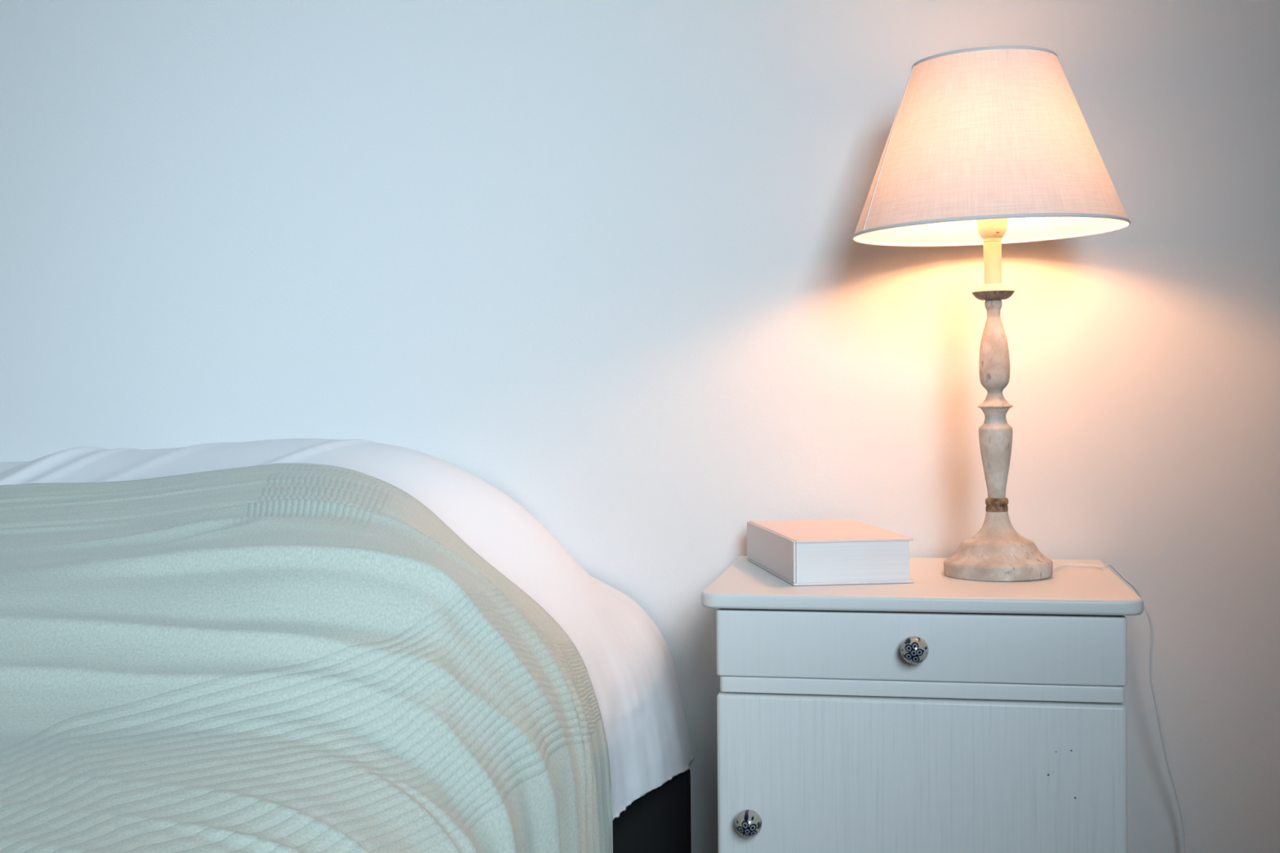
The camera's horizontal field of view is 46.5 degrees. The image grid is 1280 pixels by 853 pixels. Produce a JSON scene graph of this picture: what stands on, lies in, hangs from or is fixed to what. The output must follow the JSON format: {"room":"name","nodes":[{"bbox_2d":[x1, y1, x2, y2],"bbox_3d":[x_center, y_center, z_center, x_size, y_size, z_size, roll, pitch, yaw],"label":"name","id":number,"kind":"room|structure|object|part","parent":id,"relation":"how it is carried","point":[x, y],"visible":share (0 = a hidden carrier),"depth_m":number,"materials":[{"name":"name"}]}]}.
{"room":"bedroom","nodes":[
{"label":"bedroom","id":0,"kind":"room"},
{"bbox_2d":[0,0,1279,852],"bbox_3d":[-0.480,-0.358,2.306,4.120,2.450,0.100,0,1,11],"label":"wall","id":1,"kind":"structure","parent":0,"point":[599,264],"depth_m":2.16,"materials":[{"name":"white paint"}]},
{"bbox_3d":[-0.780,0.958,0.654,4.120,0.100,3.520,0,1,11],"label":"floor","id":2,"kind":"structure","parent":0,"visible":0},
{"bbox_2d":[613,768,691,852],"bbox_3d":[-0.855,0.631,1.390,1.548,0.520,1.855,0,1,11],"label":"bed","id":3,"kind":"object","parent":2,"relation":"on","point":[658,821],"visible":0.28,"depth_m":2.14,"materials":[{"name":"grey"}]},
{"bbox_2d":[0,462,613,852],"bbox_3d":[-0.885,0.398,1.235,1.548,0.656,1.652,0,1,11],"label":"bedspread","id":4,"kind":"object","parent":3,"relation":"on","point":[280,657],"visible":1,"depth_m":1.39,"materials":[{"name":"green fabric"}]},
{"bbox_2d":[0,438,694,819],"bbox_3d":[-0.715,0.274,2.138,1.553,0.511,0.317,0,1,11],"label":"sheet","id":5,"kind":"object","parent":3,"relation":"on","point":[628,662],"visible":0.83,"depth_m":2.04,"materials":[{"name":"white fabric"}]},
{"bbox_2d":[701,555,1143,852],"bbox_3d":[0.351,0.529,1.884,0.500,0.680,0.433,0,1,11],"label":"nightstand","id":6,"kind":"object","parent":2,"relation":"on","point":[936,713],"visible":1,"depth_m":1.71,"materials":[{"name":"white paint"}]},
{"bbox_3d":[0.125,0.458,1.719,0.031,0.031,0.030,17,25,3],"label":"knob","id":7,"kind":"part","parent":6,"relation":"part of","materials":[{"name":"ceramic"}]},
{"bbox_2d":[746,518,914,586],"bbox_3d":[0.241,0.161,1.946,0.150,0.055,0.285,-1,1,-7],"label":"hardcover book","id":8,"kind":"object","parent":6,"relation":"on","point":[809,552],"visible":1,"depth_m":1.81,"materials":[{"name":"white paper"}]},
{"bbox_3d":[0.310,0.252,1.682,0.031,0.031,0.030,0,4,11],"label":"knob","id":9,"kind":"part","parent":6,"relation":"part of","materials":[{"name":"ceramic"}]},
{"bbox_3d":[0.321,0.214,1.731,0.454,0.008,0.038,0,1,11],"label":"rail","id":10,"kind":"part","parent":6,"relation":"part of","materials":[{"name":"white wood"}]},
{"bbox_3d":[0.317,0.252,1.710,0.462,0.077,0.018,0,1,11],"label":"drawer","id":11,"kind":"part","parent":6,"relation":"part of","materials":[{"name":"white paint"}]},
{"bbox_3d":[0.320,0.551,1.715,0.462,0.477,0.018,0,1,11],"label":"door","id":12,"kind":"part","parent":6,"relation":"part of","materials":[{"name":"white paint"}]},
{"bbox_3d":[0.319,0.301,1.712,0.456,0.019,0.014,0,1,11],"label":"rail","id":13,"kind":"part","parent":6,"relation":"part of","materials":[{"name":"white paint"}]},
{"bbox_2d":[852,45,1186,852],"bbox_3d":[0.548,0.206,1.868,0.540,1.331,0.349,-1,1,11],"label":"table lamp","id":14,"kind":"object","parent":6,"relation":"on","point":[991,147],"visible":1,"depth_m":1.78,"materials":[{"name":"fabric"}]},
{"bbox_3d":[0.434,-0.349,1.869,0.337,0.209,0.337,-2,1,11],"label":"lamp shade","id":15,"kind":"part","parent":14,"relation":"part of","materials":[{"name":"fabric"}]},
{"bbox_2d":[976,217,1007,239],"bbox_3d":[0.442,-0.263,1.873,0.038,0.054,0.038,0,1,11],"label":"socket","id":16,"kind":"object","parent":14,"relation":"attached to","point":[989,228],"depth_m":1.86,"materials":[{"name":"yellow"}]},
{"bbox_3d":[0.447,-0.034,1.878,0.043,0.249,0.043,-1,1,11],"label":"lamp stem","id":17,"kind":"part","parent":14,"relation":"part of","materials":[{"name":"paint"}]},
{"bbox_3d":[0.679,0.521,1.966,0.327,0.688,0.092,-1,1,-6],"label":"cord","id":18,"kind":"part","parent":14,"relation":"part of","materials":[{"name":"white plastic"}]}
]}

